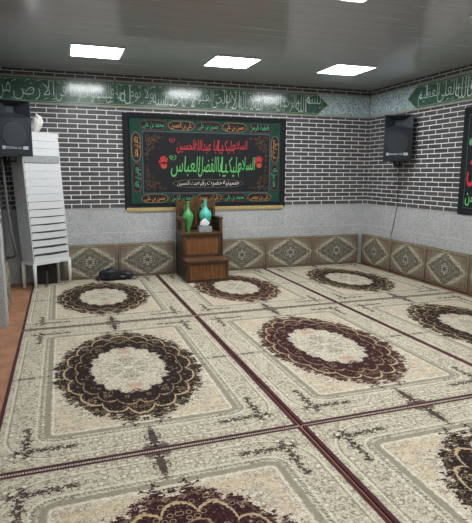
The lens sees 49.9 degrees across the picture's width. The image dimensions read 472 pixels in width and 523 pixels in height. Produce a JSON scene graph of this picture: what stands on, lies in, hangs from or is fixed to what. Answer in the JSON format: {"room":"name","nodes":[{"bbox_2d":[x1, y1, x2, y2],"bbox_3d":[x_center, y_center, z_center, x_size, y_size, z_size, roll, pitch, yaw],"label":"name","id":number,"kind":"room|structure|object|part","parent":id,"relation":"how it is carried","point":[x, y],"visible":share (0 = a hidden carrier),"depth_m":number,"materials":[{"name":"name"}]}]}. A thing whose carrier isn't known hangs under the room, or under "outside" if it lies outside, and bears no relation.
{"room":"mosque","nodes":[
{"label":"mosque","id":0,"kind":"room"},
{"bbox_2d":[0,169,6,260],"bbox_3d":[-3.113,-0.999,6.244,0.200,3.070,2.080,-3,10,-19],"label":"wall","id":1,"kind":"structure","parent":0,"point":[1,196],"depth_m":7.18,"materials":[{"name":"stone"}]},
{"bbox_2d":[0,158,17,258],"bbox_3d":[-3.068,-0.689,6.849,0.143,1.388,0.463,-5,11,-27],"label":"cable conduit","id":2,"kind":"object","parent":1,"relation":"attached to","point":[1,159],"visible":1,"depth_m":6.65,"materials":[{"name":"grey plastic"}]},
{"bbox_2d":[0,98,32,161],"bbox_3d":[-2.914,-1.670,6.528,0.426,0.773,0.373,-9,13,-42],"label":"wall speaker","id":3,"kind":"object","parent":1,"relation":"attached to","point":[15,117],"visible":1,"depth_m":6.43},
{"bbox_2d":[0,116,31,154],"bbox_3d":[-2.799,-1.586,6.416,0.396,0.464,0.016,-9,13,-42],"label":"grille","id":4,"kind":"object","parent":3,"relation":"attached to","point":[15,131],"depth_m":6.41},
{"bbox_2d":[0,206,8,327],"bbox_3d":[-2.651,-0.816,5.186,0.380,3.070,0.250,-3,10,-19],"label":"wall pier","id":5,"kind":"object","parent":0,"point":[4,314],"visible":1,"depth_m":5.36,"materials":[{"name":"stone"}]},
{"bbox_2d":[0,67,370,283],"bbox_3d":[-0.525,-1.347,8.305,6.450,3.070,0.200,-3,10,-19],"label":"wall","id":6,"kind":"structure","parent":0,"point":[326,160],"depth_m":8.08,"materials":[{"name":"brick"}]},
{"bbox_2d":[0,75,369,116],"bbox_3d":[-0.487,-2.566,7.992,6.050,0.340,0.014,-3,10,-19],"label":"trim","id":7,"kind":"structure","parent":6,"relation":"attached to","point":[32,89],"depth_m":7.83,"materials":[{"name":"tile"}]},
{"bbox_2d":[122,112,285,211],"bbox_3d":[-0.440,-1.574,8.171,2.700,1.496,0.015,-3,10,-19],"label":"banner","id":8,"kind":"object","parent":6,"relation":"attached to","point":[239,161],"visible":0.98,"depth_m":8.12,"materials":[{"name":"black fabric"}]},
{"bbox_2d":[0,0,471,90],"bbox_3d":[0.634,-1.989,2.573,7.850,0.150,11.430,-3,10,-19],"label":"ceiling","id":9,"kind":"structure","parent":0,"point":[407,40],"depth_m":5.43,"materials":[{"name":"grey paint"}]},
{"bbox_2d":[69,43,125,59],"bbox_3d":[-1.674,-2.517,6.083,0.620,0.016,0.620,-3,10,-19],"label":"recessed light","id":10,"kind":"object","parent":9,"relation":"in","point":[75,49],"visible":1,"depth_m":6.05,"materials":[{"name":"white plastic"}]},
{"bbox_2d":[203,55,262,68],"bbox_3d":[-0.056,-2.606,6.629,0.620,0.016,0.620,-3,10,-19],"label":"recessed light","id":11,"kind":"object","parent":9,"relation":"in","point":[225,61],"visible":1,"depth_m":6.57,"materials":[{"name":"white plastic"}]},
{"bbox_2d":[316,63,377,75],"bbox_3d":[1.538,-2.682,7.094,0.620,0.016,0.620,-3,10,-19],"label":"recessed light","id":12,"kind":"object","parent":9,"relation":"in","point":[337,69],"visible":1,"depth_m":7.05,"materials":[{"name":"white plastic"}]},
{"bbox_2d":[318,65,372,74],"bbox_3d":[1.538,-2.683,7.094,0.580,0.010,0.580,-3,10,-19],"label":"diffuser","id":13,"kind":"object","parent":12,"relation":"attached to","point":[334,69],"depth_m":7.05,"materials":[{"name":"white plastic"}]},
{"bbox_2d":[339,0,367,2],"bbox_3d":[0.882,-2.137,3.926,0.620,0.016,0.620,-3,10,-19],"label":"recessed light","id":14,"kind":"object","parent":9,"relation":"in","point":[355,1],"visible":1,"depth_m":4.25,"materials":[{"name":"white plastic"}]},
{"bbox_2d":[0,263,471,522],"bbox_3d":[0.624,1.172,3.118,7.850,0.134,11.430,-3,10,-19],"label":"floor","id":15,"kind":"structure","parent":0,"point":[9,336],"depth_m":5.22,"materials":[{"name":"brown wood"}]},
{"bbox_2d":[5,261,10,311],"bbox_3d":[-2.726,0.315,5.972,0.103,0.533,0.829,-3,10,-20],"label":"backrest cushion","id":16,"kind":"object","parent":15,"relation":"on","point":[8,284],"visible":0.44,"depth_m":5.93,"materials":[{"name":"beige fabric"}]},
{"bbox_2d":[22,275,194,330],"bbox_3d":[-1.754,0.468,6.717,1.846,0.015,2.533,-3,10,-19],"label":"rug","id":17,"kind":"object","parent":15,"relation":"on","point":[61,304],"visible":0.87,"depth_m":6.34,"materials":[{"name":"beige carpet"}]},
{"bbox_2d":[11,132,71,289],"bbox_3d":[-2.753,-0.712,7.170,0.332,2.150,0.683,7,12,35],"label":"plastic stool","id":18,"kind":"object","parent":17,"relation":"on","point":[37,179],"visible":0.9,"depth_m":7.03,"materials":[{"name":"white plastic"}]},
{"bbox_3d":[-2.931,-0.860,6.910,0.284,1.770,0.099,7,12,35],"label":"panel","id":19,"kind":"part","parent":18,"relation":"part of","materials":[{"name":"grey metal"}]},
{"bbox_3d":[-3.015,0.190,7.204,0.052,0.360,0.052,7,12,35],"label":"leg","id":20,"kind":"part","parent":18,"relation":"part of","materials":[{"name":"beige paint"}]},
{"bbox_3d":[-2.789,0.219,7.042,0.052,0.360,0.052,7,12,35],"label":"leg","id":21,"kind":"part","parent":18,"relation":"part of","materials":[{"name":"beige paint"}]},
{"bbox_2d":[31,114,42,131],"bbox_3d":[-2.703,-1.876,6.872,0.182,0.243,0.131,-7,12,-35],"label":"bundle","id":22,"kind":"object","parent":18,"relation":"on","point":[37,122],"visible":0.91,"depth_m":6.83,"materials":[{"name":"fabric"}]},
{"bbox_3d":[-2.688,-0.888,7.079,0.016,1.746,0.637,7,12,35],"label":"panel","id":23,"kind":"part","parent":18,"relation":"part of","materials":[{"name":"white plastic"}]},
{"bbox_3d":[-2.735,-0.011,7.317,0.314,0.040,0.599,7,12,35],"label":"stand frame","id":24,"kind":"part","parent":18,"relation":"part of","materials":[{"name":"beige paint"}]},
{"bbox_3d":[-2.683,0.113,7.654,0.052,0.360,0.052,7,12,35],"label":"leg","id":25,"kind":"part","parent":18,"relation":"part of","materials":[{"name":"beige paint"}]},
{"bbox_3d":[-2.457,0.142,7.492,0.052,0.360,0.052,7,12,35],"label":"leg","id":26,"kind":"part","parent":18,"relation":"part of","materials":[{"name":"beige paint"}]},
{"bbox_2d":[37,263,57,283],"bbox_3d":[-2.798,0.171,7.494,0.280,0.300,0.130,-4,11,-21],"label":"box","id":27,"kind":"object","parent":17,"relation":"on","point":[47,273],"visible":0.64,"depth_m":7.45,"materials":[{"name":"black"}]},
{"bbox_2d":[61,243,117,280],"bbox_3d":[-2.243,0.004,7.780,0.829,0.533,0.103,-3,10,-19],"label":"backrest cushion","id":28,"kind":"object","parent":17,"relation":"on","point":[87,261],"visible":0.83,"depth_m":7.73,"materials":[{"name":"beige fabric"}]},
{"bbox_2d":[99,267,137,280],"bbox_3d":[-1.799,0.175,7.771,0.592,0.205,0.228,-3,10,-19],"label":"bag","id":29,"kind":"object","parent":17,"relation":"on","point":[111,273],"visible":1,"depth_m":7.69,"materials":[{"name":"plastic"}]},
{"bbox_2d":[118,241,175,275],"bbox_3d":[-1.413,-0.041,8.056,0.901,0.533,0.103,-3,10,-18],"label":"backrest cushion","id":30,"kind":"object","parent":17,"relation":"on","point":[142,258],"visible":0.94,"depth_m":8.01,"materials":[{"name":"beige fabric"}]},
{"bbox_2d":[0,316,298,477],"bbox_3d":[-0.902,0.895,4.257,1.846,0.015,2.724,-3,10,-19],"label":"rug","id":31,"kind":"object","parent":15,"relation":"on","point":[76,395],"visible":1,"depth_m":3.68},
{"bbox_2d":[0,426,390,522],"bbox_3d":[-0.022,1.336,1.713,1.846,0.015,2.724,-3,10,-19],"label":"rug","id":32,"kind":"object","parent":15,"relation":"on","point":[277,476],"visible":1,"depth_m":2.61,"materials":[{"name":"beige carpet"}]},
{"bbox_2d":[157,268,336,315],"bbox_3d":[-0.001,0.371,7.309,1.846,0.015,2.533,-3,10,-19],"label":"rug","id":33,"kind":"object","parent":15,"relation":"on","point":[250,289],"visible":0.83,"depth_m":6.85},
{"bbox_2d":[176,195,229,282],"bbox_3d":[-0.530,-0.377,7.852,0.670,1.272,0.765,-3,10,-19],"label":"pulpit","id":34,"kind":"object","parent":33,"relation":"on","point":[195,245],"visible":0.85,"depth_m":7.83,"materials":[{"name":"brown wood"}]},
{"bbox_3d":[-0.926,-0.772,8.032,0.048,0.557,0.045,-3,10,-19],"label":"post","id":35,"kind":"part","parent":34,"relation":"part of","materials":[{"name":"brown wood"}]},
{"bbox_3d":[-0.832,-0.075,7.822,0.026,0.685,0.723,-3,10,-19],"label":"panel","id":36,"kind":"part","parent":34,"relation":"part of","materials":[{"name":"brown wood"}]},
{"bbox_3d":[-0.802,-0.533,7.698,0.044,0.200,0.045,-3,10,-19],"label":"arm post","id":37,"kind":"part","parent":34,"relation":"part of","materials":[{"name":"brown wood"}]},
{"bbox_2d":[183,201,192,231],"bbox_3d":[-0.737,-0.686,7.777,0.164,0.475,0.164,-6,11,-30],"label":"vase","id":38,"kind":"object","parent":34,"relation":"on","point":[187,214],"visible":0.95,"depth_m":7.73,"materials":[{"name":"green glass"}]},
{"bbox_3d":[-0.644,-0.946,8.097,0.540,0.190,0.030,-3,10,-19],"label":"crest rail","id":39,"kind":"part","parent":34,"relation":"part of","materials":[{"name":"brown wood"}]},
{"bbox_3d":[-0.583,-0.466,7.992,0.640,0.030,0.440,-3,10,-19],"label":"seat","id":40,"kind":"part","parent":34,"relation":"part of","materials":[{"name":"brown wood"}]},
{"bbox_3d":[-0.520,-0.248,7.844,0.620,0.350,0.022,-3,10,-19],"label":"seat","id":41,"kind":"part","parent":34,"relation":"part of","materials":[{"name":"brown wood"}]},
{"bbox_3d":[-0.523,-0.249,7.851,0.527,0.260,0.006,-3,10,-19],"label":"panel","id":42,"kind":"part","parent":34,"relation":"part of","materials":[{"name":"brown wood"}]},
{"bbox_2d":[197,218,211,231],"bbox_3d":[-0.488,-0.570,7.883,0.210,0.213,0.110,-3,10,-19],"label":"tissue box","id":43,"kind":"object","parent":34,"relation":"on","point":[204,227],"visible":1,"depth_m":7.85,"materials":[{"name":"white paper"}]},
{"bbox_2d":[199,199,211,225],"bbox_3d":[-0.485,-0.739,8.043,0.196,0.490,0.196,-3,10,-19],"label":"vase","id":44,"kind":"object","parent":34,"relation":"on","point":[205,212],"visible":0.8,"depth_m":7.98,"materials":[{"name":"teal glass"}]},
{"bbox_3d":[-0.420,0.155,7.614,0.547,0.215,0.006,-3,10,-19],"label":"panel","id":45,"kind":"part","parent":34,"relation":"part of","materials":[{"name":"brown wood"}]},
{"bbox_3d":[-0.366,-0.803,8.221,0.048,0.557,0.045,-3,10,-19],"label":"post","id":46,"kind":"part","parent":34,"relation":"part of","materials":[{"name":"brown wood"}]},
{"bbox_3d":[-0.244,-0.107,8.020,0.026,0.685,0.723,-3,10,-19],"label":"panel","id":47,"kind":"part","parent":34,"relation":"part of","materials":[{"name":"brown wood"}]},
{"bbox_3d":[-0.238,-0.564,7.888,0.044,0.200,0.045,-3,10,-19],"label":"arm post","id":48,"kind":"part","parent":34,"relation":"part of","materials":[{"name":"brown wood"}]},
{"bbox_2d":[223,238,265,270],"bbox_3d":[0.085,-0.124,8.564,0.860,0.533,0.103,-3,10,-18],"label":"backrest cushion","id":49,"kind":"object","parent":33,"relation":"on","point":[243,253],"visible":0.76,"depth_m":8.54,"materials":[{"name":"beige fabric"}]},
{"bbox_2d":[196,303,471,426],"bbox_3d":[0.856,0.798,4.850,1.846,0.015,2.724,-3,10,-19],"label":"rug","id":50,"kind":"object","parent":15,"relation":"on","point":[323,362],"visible":1,"depth_m":4.36,"materials":[{"name":"beige carpet"}]},
{"bbox_2d":[264,263,454,302],"bbox_3d":[1.752,0.275,7.900,1.846,0.015,2.533,-3,10,-19],"label":"rug","id":51,"kind":"object","parent":15,"relation":"on","point":[348,282],"visible":0.94,"depth_m":7.56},
{"bbox_2d":[265,236,313,267],"bbox_3d":[0.928,-0.170,8.847,0.901,0.533,0.103,-3,10,-19],"label":"backrest cushion","id":52,"kind":"object","parent":51,"relation":"on","point":[292,251],"visible":0.98,"depth_m":8.79,"materials":[{"name":"beige fabric"}]},
{"bbox_2d":[313,234,357,264],"bbox_3d":[1.786,-0.217,9.134,0.901,0.533,0.103,-3,10,-19],"label":"backrest cushion","id":53,"kind":"object","parent":51,"relation":"on","point":[342,248],"visible":0.95,"depth_m":9.08,"materials":[{"name":"beige fabric"}]},
{"bbox_2d":[361,234,393,269],"bbox_3d":[2.471,-0.179,8.923,0.103,0.533,0.860,-3,10,-18],"label":"backrest cushion","id":54,"kind":"object","parent":15,"relation":"on","point":[375,250],"visible":0.91,"depth_m":8.85,"materials":[{"name":"beige fabric"}]},
{"bbox_2d":[303,397,471,522],"bbox_3d":[1.739,1.239,2.307,1.846,0.015,2.724,-3,10,-18],"label":"rug","id":55,"kind":"object","parent":15,"relation":"on","point":[414,464],"visible":1,"depth_m":2.91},
{"bbox_2d":[339,293,471,364],"bbox_3d":[2.606,0.701,5.441,1.846,0.015,2.724,-3,10,-19],"label":"rug","id":56,"kind":"object","parent":15,"relation":"on","point":[443,322],"visible":1,"depth_m":5.76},
{"bbox_2d":[389,240,428,280],"bbox_3d":[2.755,-0.037,8.106,0.103,0.533,0.860,-3,10,-19],"label":"backrest cushion","id":57,"kind":"object","parent":15,"relation":"on","point":[406,258],"visible":0.88,"depth_m":8.04,"materials":[{"name":"beige fabric"}]},
{"bbox_2d":[424,247,471,292],"bbox_3d":[3.038,0.104,7.290,0.103,0.533,0.860,-3,10,-18],"label":"backrest cushion","id":58,"kind":"object","parent":15,"relation":"on","point":[445,268],"visible":0.96,"depth_m":7.21,"materials":[{"name":"beige fabric"}]},
{"bbox_2d":[467,256,471,294],"bbox_3d":[3.321,0.246,6.473,0.103,0.533,0.860,-3,10,-18],"label":"backrest cushion","id":59,"kind":"object","parent":15,"relation":"on","point":[469,291],"visible":1,"depth_m":6.83,"materials":[{"name":"brown fabric"}]},
{"bbox_2d":[364,64,471,254],"bbox_3d":[4.248,-0.602,4.067,0.200,3.070,11.030,-3,10,-19],"label":"wall","id":60,"kind":"structure","parent":0,"point":[430,180],"depth_m":7.73,"materials":[{"name":"brick"}]},
{"bbox_2d":[1,203,456,212],"bbox_3d":[1.290,-0.004,3.145,6.050,0.018,11.030,-3,10,-19],"label":"trim","id":61,"kind":"structure","parent":60,"relation":"attached to","point":[355,203],"depth_m":7.99,"materials":[{"name":"grey stone"}]},
{"bbox_2d":[0,70,471,118],"bbox_3d":[1.295,-1.675,2.857,6.050,0.398,11.030,-3,10,-19],"label":"trim","id":62,"kind":"structure","parent":60,"relation":"attached to","point":[470,71],"depth_m":7.82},
{"bbox_2d":[390,163,398,237],"bbox_3d":[2.621,-0.995,8.358,0.081,1.249,0.258,3,10,14],"label":"cable","id":63,"kind":"object","parent":60,"relation":"attached to","point":[395,163],"visible":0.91,"depth_m":8.35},
{"bbox_2d":[383,114,413,165],"bbox_3d":[2.547,-1.900,8.014,0.426,0.774,0.413,2,10,13],"label":"wall speaker","id":64,"kind":"object","parent":60,"relation":"attached to","point":[398,129],"visible":1,"depth_m":7.84},
{"bbox_2d":[384,129,411,159],"bbox_3d":[2.503,-1.806,7.842,0.396,0.464,0.016,2,10,13],"label":"grille","id":65,"kind":"object","parent":64,"relation":"attached to","point":[397,142],"depth_m":7.83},
{"bbox_2d":[370,72,471,116],"bbox_3d":[4.153,-1.833,3.815,0.014,0.340,11.018,-3,10,-19],"label":"trim","id":66,"kind":"structure","parent":60,"relation":"attached to","point":[457,88],"depth_m":7.60,"materials":[{"name":"tile"}]},
{"bbox_2d":[457,107,471,214],"bbox_3d":[3.328,-1.259,6.332,0.010,1.430,1.400,-3,10,-19],"label":"banner","id":67,"kind":"object","parent":60,"relation":"attached to","point":[464,207],"visible":1,"depth_m":6.89,"materials":[{"name":"black fabric"}]}
]}

